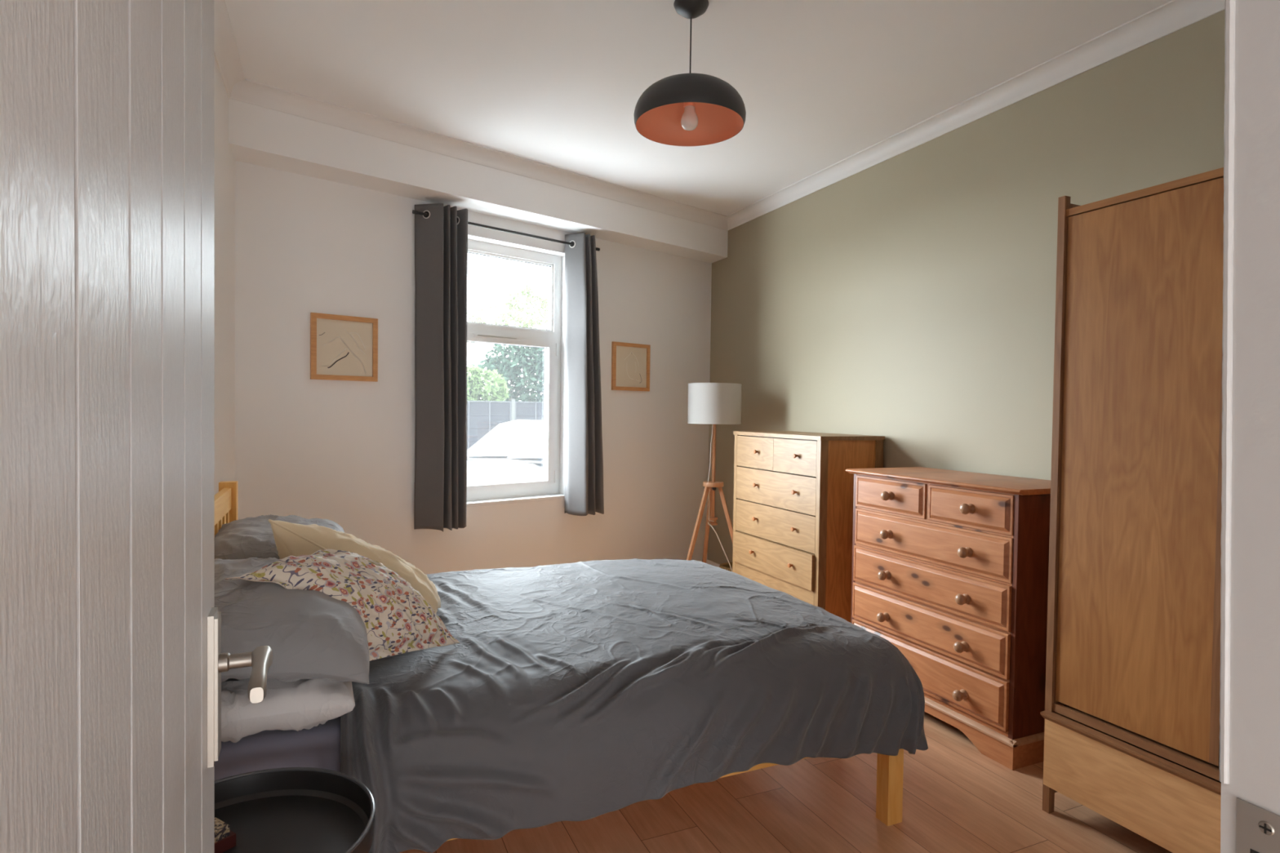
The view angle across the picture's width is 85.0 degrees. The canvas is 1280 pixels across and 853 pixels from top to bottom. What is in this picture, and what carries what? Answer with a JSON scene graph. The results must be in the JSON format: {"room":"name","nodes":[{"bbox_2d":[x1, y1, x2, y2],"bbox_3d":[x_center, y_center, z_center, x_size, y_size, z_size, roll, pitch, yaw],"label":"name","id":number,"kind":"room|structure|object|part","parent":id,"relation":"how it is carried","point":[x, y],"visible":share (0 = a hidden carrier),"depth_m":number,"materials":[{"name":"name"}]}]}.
{"room":"bedroom","nodes":[
{"label":"bedroom","id":0,"kind":"room"},
{"bbox_2d":[213,55,235,494],"bbox_3d":[-1.341,-0.150,1.810,0.120,2.785,3.800,0,1,-24],"label":"wall","id":1,"kind":"structure","parent":0,"point":[224,158],"depth_m":3.07,"materials":[{"name":"white paint"}]},
{"bbox_2d":[213,0,245,97],"bbox_3d":[-1.164,-1.498,1.658,0.072,0.080,3.450,0,1,-24],"label":"trim","id":2,"kind":"structure","parent":1,"relation":"attached to","point":[226,54],"depth_m":2.86,"materials":[{"name":"white paint"}]},
{"bbox_2d":[228,97,728,574],"bbox_3d":[-0.742,-0.202,4.505,3.720,2.785,0.434,0,2,-41],"label":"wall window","id":3,"kind":"structure","parent":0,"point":[342,452],"depth_m":3.96,"materials":[{"name":"white paint"}]},
{"bbox_2d":[310,312,377,382],"bbox_3d":[-1.593,-0.423,3.771,0.347,0.348,0.021,0,2,-41],"label":"framed print","id":4,"kind":"object","parent":3,"relation":"attached to","point":[343,348],"visible":1,"depth_m":3.77,"materials":[{"name":"beige paper"}]},
{"bbox_2d":[230,78,728,230],"bbox_3d":[-0.573,-1.548,4.271,3.480,0.080,0.072,0,2,-41],"label":"trim","id":5,"kind":"structure","parent":3,"relation":"attached to","point":[250,91],"depth_m":3.87,"materials":[{"name":"white paint"}]},
{"bbox_2d":[412,209,599,251],"bbox_3d":[-0.801,-1.221,4.383,1.316,0.080,0.092,0,2,-41],"label":"curtain rod","id":6,"kind":"object","parent":3,"relation":"attached to","point":[414,211],"visible":0.7,"depth_m":4.33,"materials":[{"name":"black metal"}]},
{"bbox_2d":[413,203,467,531],"bbox_3d":[-1.147,-0.333,4.049,0.284,1.868,0.156,0,2,-41],"label":"curtain","id":7,"kind":"object","parent":6,"relation":"hanging from","point":[441,236],"visible":1,"depth_m":4.01,"materials":[{"name":"grey fabric"}]},
{"bbox_2d":[564,232,604,515],"bbox_3d":[-0.359,-0.342,4.725,0.296,1.876,0.162,0,2,-41],"label":"curtain","id":8,"kind":"object","parent":6,"relation":"hanging from","point":[583,434],"visible":1,"depth_m":4.67,"materials":[{"name":"grey fabric"}]},
{"bbox_2d":[466,239,564,507],"bbox_3d":[-0.880,-0.338,4.508,0.915,1.657,0.182,0,2,-41],"label":"window","id":9,"kind":"structure","parent":3,"relation":"attached to","point":[547,489],"depth_m":4.70,"materials":[{"name":"white plastic"}]},
{"bbox_2d":[472,333,520,340],"bbox_3d":[-0.915,-0.573,4.474,0.340,0.020,0.008,0,2,-41],"label":"vent","id":10,"kind":"object","parent":9,"relation":"attached to","point":[476,336],"depth_m":4.47,"materials":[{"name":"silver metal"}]},
{"bbox_3d":[-0.905,-0.083,4.539,0.825,1.030,0.056,0,2,-41],"label":"opening sash","id":11,"kind":"part","parent":9,"relation":"part of","materials":[{"name":"white plastic"}]},
{"bbox_3d":[-0.871,0.480,4.503,0.915,0.022,0.122,0,2,-41],"label":"sill","id":12,"kind":"part","parent":9,"relation":"part of","materials":[{"name":"white plastic"}]},
{"bbox_2d":[611,341,650,391],"bbox_3d":[-0.064,-0.434,5.092,0.350,0.344,0.020,0,2,-41],"label":"framed print","id":13,"kind":"object","parent":3,"relation":"attached to","point":[630,362],"visible":1,"depth_m":5.09,"materials":[{"name":"beige paper"}]},
{"bbox_2d":[224,0,1172,215],"bbox_3d":[0.058,-1.587,2.807,3.336,0.080,4.809,0,1,-24],"label":"ceiling","id":14,"kind":"structure","parent":0,"point":[557,83],"depth_m":2.99,"materials":[{"name":"paint"}]},
{"bbox_2d":[633,0,746,146],"bbox_3d":[0.183,-1.311,2.542,0.407,0.456,0.407,0,1,-24],"label":"pendant lamp","id":15,"kind":"object","parent":14,"relation":"hanging from","point":[682,109],"visible":1,"depth_m":2.53,"materials":[{"name":"black metal"}]},
{"bbox_3d":[0.181,-1.125,2.546,0.063,0.083,0.063,0,1,-24],"label":"bulb","id":16,"kind":"part","parent":15,"relation":"part of","materials":[{"name":"white glass"}]},
{"bbox_3d":[0.181,-1.172,2.545,0.407,0.152,0.407,0,1,-24],"label":"lamp shade","id":17,"kind":"part","parent":15,"relation":"part of","materials":[{"name":"black metal"}]},
{"bbox_3d":[0.184,-1.367,2.540,0.005,0.245,0.005,1,1,-1],"label":"cord","id":18,"kind":"part","parent":15,"relation":"part of","materials":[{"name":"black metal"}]},
{"bbox_2d":[400,711,1172,852],"bbox_3d":[0.379,1.290,2.057,3.336,0.060,6.589,0,1,-24],"label":"floor","id":19,"kind":"structure","parent":0,"point":[957,798],"depth_m":2.24,"materials":[{"name":"laminate"}]},
{"bbox_2d":[214,767,375,852],"bbox_3d":[-0.696,0.980,1.221,0.434,0.557,0.434,0,1,-24],"label":"tray table","id":20,"kind":"object","parent":19,"relation":"on","point":[285,810],"visible":0.69,"depth_m":1.36,"materials":[{"name":"black metal"}]},
{"bbox_2d":[214,817,235,852],"bbox_3d":[-0.786,0.731,1.224,0.080,0.040,0.110,2,1,31],"label":"book","id":21,"kind":"object","parent":20,"relation":"on","point":[224,838],"visible":0.3,"depth_m":1.24,"materials":[{"name":"red paper"}]},
{"bbox_2d":[214,480,903,840],"bbox_3d":[-0.393,0.737,2.466,2.062,1.006,1.454,0,1,-24],"label":"frame","id":22,"kind":"object","parent":19,"relation":"on","point":[890,769],"visible":0.09,"depth_m":2.22,"materials":[{"name":"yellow wood"}]},
{"bbox_3d":[-1.303,0.292,2.052,0.024,0.081,1.350,0,1,-24],"label":"headboard rail","id":23,"kind":"part","parent":22,"relation":"part of","materials":[{"name":"brown wood"}]},
{"bbox_3d":[-1.593,0.716,2.702,0.058,1.006,0.052,0,1,-24],"label":"headboard post","id":24,"kind":"part","parent":22,"relation":"part of","materials":[{"name":"brown wood"}]},
{"bbox_2d":[214,716,340,780],"bbox_3d":[-0.390,0.787,2.469,1.937,0.223,1.360,0,1,-24],"label":"mattress","id":25,"kind":"object","parent":22,"relation":"on","point":[319,746],"visible":0.03,"depth_m":1.55,"materials":[{"name":"fabric"}]},
{"bbox_2d":[221,678,355,742],"bbox_3d":[-0.960,0.616,1.797,0.400,0.164,0.710,0,1,-24],"label":"pillow","id":26,"kind":"object","parent":25,"relation":"on","point":[302,704],"visible":0.22,"depth_m":1.52,"materials":[{"name":"white fabric"}]},
{"bbox_2d":[214,557,369,684],"bbox_3d":[-0.961,0.462,1.787,0.477,0.232,0.744,0,1,-24],"label":"pillow","id":27,"kind":"object","parent":26,"relation":"on","point":[310,634],"visible":0.48,"depth_m":1.54,"materials":[{"name":"grey fabric"}]},
{"bbox_2d":[340,558,928,852],"bbox_3d":[-0.150,0.808,2.551,1.767,0.406,1.617,0,1,-24],"label":"duvet","id":28,"kind":"object","parent":25,"relation":"on","point":[580,691],"visible":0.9,"depth_m":1.89,"materials":[{"name":"grey fabric"}]},
{"bbox_2d":[224,549,460,661],"bbox_3d":[-0.751,0.471,1.843,0.568,0.311,0.293,0,1,-24],"label":"cushion","id":29,"kind":"object","parent":28,"relation":"on","point":[397,620],"visible":0.84,"depth_m":1.79,"materials":[{"name":"fabric"}]},
{"bbox_2d":[268,519,440,613],"bbox_3d":[-0.865,0.459,2.189,0.515,0.400,0.253,0,1,-24],"label":"cushion","id":30,"kind":"object","parent":28,"relation":"on","point":[295,540],"visible":0.42,"depth_m":2.08,"materials":[{"name":"beige fabric"}]},
{"bbox_3d":[-1.255,0.595,2.453,0.410,0.182,0.650,0,1,-24],"label":"pillow","id":31,"kind":"object","parent":25,"relation":"on","visible":0},
{"bbox_2d":[214,514,344,559],"bbox_3d":[-1.265,0.438,2.444,0.434,0.226,0.660,0,1,-24],"label":"pillow","id":32,"kind":"object","parent":31,"relation":"on","point":[246,538],"visible":0.25,"depth_m":2.23,"materials":[{"name":"grey fabric"}]},
{"bbox_3d":[-0.112,0.936,1.825,1.944,0.100,0.024,0,1,-24],"label":"rail","id":33,"kind":"part","parent":22,"relation":"part of","materials":[{"name":"brown wood"}]},
{"bbox_3d":[0.801,1.094,2.237,0.060,0.335,0.052,0,1,-24],"label":"leg","id":34,"kind":"part","parent":22,"relation":"part of","materials":[{"name":"brown wood"}]},
{"bbox_2d":[686,382,742,571],"bbox_3d":[0.542,0.453,4.855,0.496,1.493,0.442,1,1,15],"label":"floor lamp","id":35,"kind":"object","parent":19,"relation":"on","point":[713,404],"visible":0.91,"depth_m":4.71,"materials":[{"name":"white fabric"}]},
{"bbox_3d":[0.361,0.804,4.771,0.243,0.790,0.025,0,1,-25],"label":"leg","id":36,"kind":"part","parent":35,"relation":"part of","materials":[{"name":"brown wood"}]},
{"bbox_3d":[0.474,0.800,4.989,0.025,0.790,0.243,1,1,-10],"label":"leg","id":37,"kind":"part","parent":35,"relation":"part of","materials":[{"name":"brown wood"}]},
{"bbox_3d":[0.514,-0.156,4.815,0.367,0.275,0.367,0,1,-24],"label":"lamp shade","id":38,"kind":"part","parent":35,"relation":"part of","materials":[{"name":"white fabric"}]},
{"bbox_3d":[0.644,0.590,4.867,0.358,1.217,0.157,0,2,-36],"label":"cord","id":39,"kind":"part","parent":35,"relation":"part of","materials":[{"name":"beige plastic"}]},
{"bbox_3d":[0.651,0.807,4.796,0.243,0.790,0.025,1,1,15],"label":"leg","id":40,"kind":"part","parent":35,"relation":"part of","materials":[{"name":"brown wood"}]},
{"bbox_2d":[719,562,732,571],"bbox_3d":[0.685,1.099,5.035,0.230,0.198,0.230,0,1,-24],"label":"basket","id":41,"kind":"object","parent":19,"relation":"on","point":[726,566],"visible":0.03,"depth_m":5.08,"materials":[{"name":"wicker"}]},
{"bbox_2d":[732,431,884,622],"bbox_3d":[0.946,0.631,4.153,0.473,1.180,0.871,0,1,-24],"label":"dresser","id":42,"kind":"object","parent":19,"relation":"on","point":[793,491],"visible":0.8,"depth_m":3.84,"materials":[{"name":"brown wood"}]},
{"bbox_3d":[0.705,0.158,4.250,0.021,0.190,0.395,0,1,-24],"label":"drawer","id":43,"kind":"part","parent":42,"relation":"part of","materials":[{"name":"brown wood"}]},
{"bbox_3d":[0.768,0.769,4.078,0.035,0.190,0.792,0,1,-24],"label":"drawer","id":44,"kind":"part","parent":42,"relation":"part of","materials":[{"name":"brown wood"}]},
{"bbox_3d":[0.774,0.980,4.087,0.021,0.218,0.792,0,1,-24],"label":"drawer","id":45,"kind":"part","parent":42,"relation":"part of","materials":[{"name":"brown wood"}]},
{"bbox_3d":[0.780,0.569,4.078,0.021,0.196,0.792,0,1,-24],"label":"drawer","id":46,"kind":"part","parent":42,"relation":"part of","materials":[{"name":"brown wood"}]},
{"bbox_3d":[0.783,0.364,4.073,0.021,0.200,0.792,0,1,-24],"label":"drawer","id":47,"kind":"part","parent":42,"relation":"part of","materials":[{"name":"brown wood"}]},
{"bbox_3d":[0.866,0.168,3.887,0.021,0.190,0.395,0,1,-24],"label":"drawer","id":48,"kind":"part","parent":42,"relation":"part of","materials":[{"name":"brown wood"}]},
{"bbox_3d":[1.131,0.603,3.783,0.326,1.058,0.018,0,1,-24],"label":"panel","id":49,"kind":"part","parent":42,"relation":"part of","materials":[{"name":"brown wood"}]},
{"bbox_2d":[845,466,1050,770],"bbox_3d":[1.375,0.734,3.048,0.516,1.034,0.935,0,1,-24],"label":"dresser","id":50,"kind":"object","parent":19,"relation":"on","point":[950,568],"visible":0.85,"depth_m":2.76,"materials":[{"name":"red wood"}]},
{"bbox_3d":[1.085,0.854,3.125,0.049,0.043,0.043,0,1,-24],"label":"knob","id":51,"kind":"part","parent":50,"relation":"part of","materials":[{"name":"brown wood"}]},
{"bbox_3d":[1.089,0.666,3.122,0.049,0.043,0.043,0,1,-24],"label":"knob","id":52,"kind":"part","parent":50,"relation":"part of","materials":[{"name":"brown wood"}]},
{"bbox_3d":[1.097,0.482,3.120,0.049,0.043,0.043,0,1,-24],"label":"knob","id":53,"kind":"part","parent":50,"relation":"part of","materials":[{"name":"brown wood"}]},
{"bbox_3d":[1.100,0.310,3.115,0.049,0.043,0.043,0,1,-24],"label":"knob","id":54,"kind":"part","parent":50,"relation":"part of","materials":[{"name":"brown wood"}]},
{"bbox_3d":[1.125,0.313,3.154,0.029,0.149,0.426,0,1,-24],"label":"drawer","id":55,"kind":"part","parent":50,"relation":"part of","materials":[{"name":"brown wood"}]},
{"bbox_3d":[1.193,1.031,2.976,0.029,0.185,0.842,0,1,-24],"label":"drawer","id":56,"kind":"part","parent":50,"relation":"part of","materials":[{"name":"brown wood"}]},
{"bbox_3d":[1.195,0.844,2.972,0.029,0.169,0.842,0,1,-24],"label":"drawer","id":57,"kind":"part","parent":50,"relation":"part of","materials":[{"name":"brown wood"}]},
{"bbox_3d":[1.199,0.665,2.969,0.029,0.169,0.842,0,1,-24],"label":"drawer","id":58,"kind":"part","parent":50,"relation":"part of","materials":[{"name":"brown wood"}]},
{"bbox_3d":[1.224,0.695,2.980,0.042,0.912,0.845,0,1,-24],"label":"rail","id":59,"kind":"part","parent":50,"relation":"part of","materials":[{"name":"brown wood"}]},
{"bbox_3d":[1.207,0.487,2.967,0.029,0.168,0.842,0,1,-24],"label":"drawer","id":60,"kind":"part","parent":50,"relation":"part of","materials":[{"name":"brown wood"}]},
{"bbox_3d":[1.254,1.056,2.742,0.049,0.043,0.043,0,1,-24],"label":"knob","id":61,"kind":"part","parent":50,"relation":"part of","materials":[{"name":"brown wood"}]},
{"bbox_3d":[1.256,0.865,2.737,0.049,0.043,0.043,0,1,-24],"label":"knob","id":62,"kind":"part","parent":50,"relation":"part of","materials":[{"name":"brown wood"}]},
{"bbox_3d":[1.260,0.677,2.734,0.049,0.043,0.043,0,1,-24],"label":"knob","id":63,"kind":"part","parent":50,"relation":"part of","materials":[{"name":"brown wood"}]},
{"bbox_3d":[1.268,0.493,2.732,0.049,0.043,0.043,0,1,-24],"label":"knob","id":64,"kind":"part","parent":50,"relation":"part of","materials":[{"name":"brown wood"}]},
{"bbox_3d":[1.273,0.321,2.723,0.049,0.043,0.043,0,1,-24],"label":"knob","id":65,"kind":"part","parent":50,"relation":"part of","materials":[{"name":"brown wood"}]},
{"bbox_3d":[1.299,0.324,2.761,0.029,0.149,0.398,0,1,-24],"label":"drawer","id":66,"kind":"part","parent":50,"relation":"part of","materials":[{"name":"brown wood"}]},
{"bbox_3d":[1.391,1.156,3.067,0.460,0.019,0.915,0,1,-24],"label":"moulding","id":67,"kind":"part","parent":50,"relation":"part of","materials":[{"name":"brown wood"}]},
{"bbox_2d":[1040,167,1223,852],"bbox_3d":[1.810,0.276,1.948,0.643,2.010,0.996,0,1,-24],"label":"wardrobe","id":68,"kind":"object","parent":19,"relation":"on","point":[1131,714],"visible":0.8,"depth_m":2.04,"materials":[{"name":"brown wood"}]},
{"bbox_3d":[1.627,0.264,2.398,0.613,2.010,0.023,0,1,-24],"label":"panel","id":69,"kind":"part","parent":68,"relation":"part of","materials":[{"name":"brown wood"}]},
{"bbox_3d":[1.531,1.071,1.847,0.024,0.227,0.974,0,1,-24],"label":"drawer","id":70,"kind":"part","parent":68,"relation":"part of","materials":[{"name":"brown wood"}]},
{"bbox_3d":[1.806,1.050,1.967,0.589,0.267,0.950,0,1,-24],"label":"rail","id":71,"kind":"part","parent":68,"relation":"part of","materials":[{"name":"brown wood"}]},
{"bbox_2d":[706,9,1225,564],"bbox_3d":[1.552,-0.151,3.568,0.120,2.785,4.920,0,1,-24],"label":"wall","id":72,"kind":"structure","parent":0,"point":[908,299],"depth_m":3.47,"materials":[{"name":"green paint"}]},
{"bbox_2d":[706,559,719,567],"bbox_3d":[1.477,1.192,3.556,0.016,0.100,4.650,0,1,-24],"label":"baseboard","id":73,"kind":"structure","parent":72,"relation":"attached to","point":[710,562],"depth_m":5.58,"materials":[{"name":"white paint"}]},
{"bbox_2d":[726,0,1225,230],"bbox_3d":[1.518,-1.501,3.417,0.072,0.080,4.500,0,1,-24],"label":"trim","id":74,"kind":"structure","parent":72,"relation":"attached to","point":[1173,15],"depth_m":3.12,"materials":[{"name":"white paint"}]},
{"bbox_3d":[0.954,-0.095,0.681,3.406,2.785,0.120,0,1,-24],"label":"wall door","id":75,"kind":"structure","parent":0,"visible":0},
{"bbox_2d":[1219,0,1279,852],"bbox_3d":[0.187,0.265,0.340,0.930,2.060,0.156,0,1,-24],"label":"door frame","id":76,"kind":"structure","parent":75,"relation":"attached to","point":[1250,674],"depth_m":0.51,"materials":[{"name":"white paint"}]},
{"bbox_2d":[0,0,272,852],"bbox_3d":[-0.390,0.266,0.579,0.107,2.020,0.763,0,1,-24],"label":"door","id":77,"kind":"structure","parent":76,"relation":"attached to","point":[113,662],"depth_m":0.43,"materials":[{"name":"grey paint"}]},
{"bbox_3d":[-0.540,0.327,0.882,0.007,0.188,0.044,0,1,-25],"label":"handle plate","id":78,"kind":"part","parent":77,"relation":"part of","materials":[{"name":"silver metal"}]},
{"bbox_3d":[-0.535,0.327,0.884,0.004,0.178,0.036,0,1,-25],"label":"plate","id":79,"kind":"part","parent":77,"relation":"part of","materials":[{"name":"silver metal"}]},
{"bbox_3d":[-0.471,0.304,0.862,0.025,0.034,0.114,0,1,-24],"label":"handle","id":80,"kind":"part","parent":77,"relation":"part of","materials":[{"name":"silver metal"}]},
{"bbox_3d":[0.468,0.359,0.510,0.010,0.152,0.054,0,1,-24],"label":"strike plate","id":81,"kind":"part","parent":76,"relation":"part of","materials":[{"name":"silver metal"}]},
{"label":"outside","id":82,"kind":"structure","parent":0,"visible":0},
{"bbox_3d":[-6.405,0.833,33.062,75.000,0.100,54.400,0,1,-24],"label":"ground","id":83,"kind":"structure","parent":82,"visible":0},
{"bbox_2d":[466,364,510,402],"bbox_3d":[-5.492,-0.400,20.867,3.264,2.947,1.429,0,1,-24],"label":"tree","id":84,"kind":"object","parent":83,"relation":"on","point":[476,377],"visible":0.35,"depth_m":20.85,"materials":[{"name":"green plant"}]},
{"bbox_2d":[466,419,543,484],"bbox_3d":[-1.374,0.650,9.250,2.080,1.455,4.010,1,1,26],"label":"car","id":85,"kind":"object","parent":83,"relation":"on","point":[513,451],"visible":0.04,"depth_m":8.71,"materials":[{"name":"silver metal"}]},
{"bbox_2d":[466,344,544,403],"bbox_3d":[-3.591,-1.381,25.349,5.917,4.754,2.424,0,2,-32],"label":"tree","id":86,"kind":"object","parent":83,"relation":"on","point":[531,362],"visible":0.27,"depth_m":24.40,"materials":[{"name":"green plant"}]},
{"bbox_2d":[466,399,544,449],"bbox_3d":[-3.684,0.153,20.247,15.300,1.900,0.104,0,1,-15],"label":"fence","id":87,"kind":"object","parent":83,"relation":"on","point":[482,418],"visible":0.06,"depth_m":20.07,"materials":[{"name":"grey concrete"}]},
{"bbox_3d":[-4.601,0.169,19.999,1.800,1.735,0.032,0,1,-15],"label":"fence panel","id":88,"kind":"part","parent":87,"relation":"part of","materials":[{"name":"grey wood"}]},
{"bbox_3d":[-3.684,0.153,20.247,0.100,1.900,0.100,0,1,-15],"label":"post","id":89,"kind":"part","parent":87,"relation":"part of","materials":[{"name":"grey concrete"}]},
{"bbox_3d":[-2.765,0.185,20.485,1.800,1.740,0.032,0,1,-15],"label":"fence panel","id":90,"kind":"part","parent":87,"relation":"part of","materials":[{"name":"grey wood"}]},
{"bbox_2d":[466,267,548,351],"bbox_3d":[-5.312,-2.946,29.260,4.916,7.658,1.662,0,1,-24],"label":"tree","id":91,"kind":"object","parent":83,"relation":"on","point":[544,303],"visible":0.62,"depth_m":29.19,"materials":[{"name":"green plant"}]}
]}

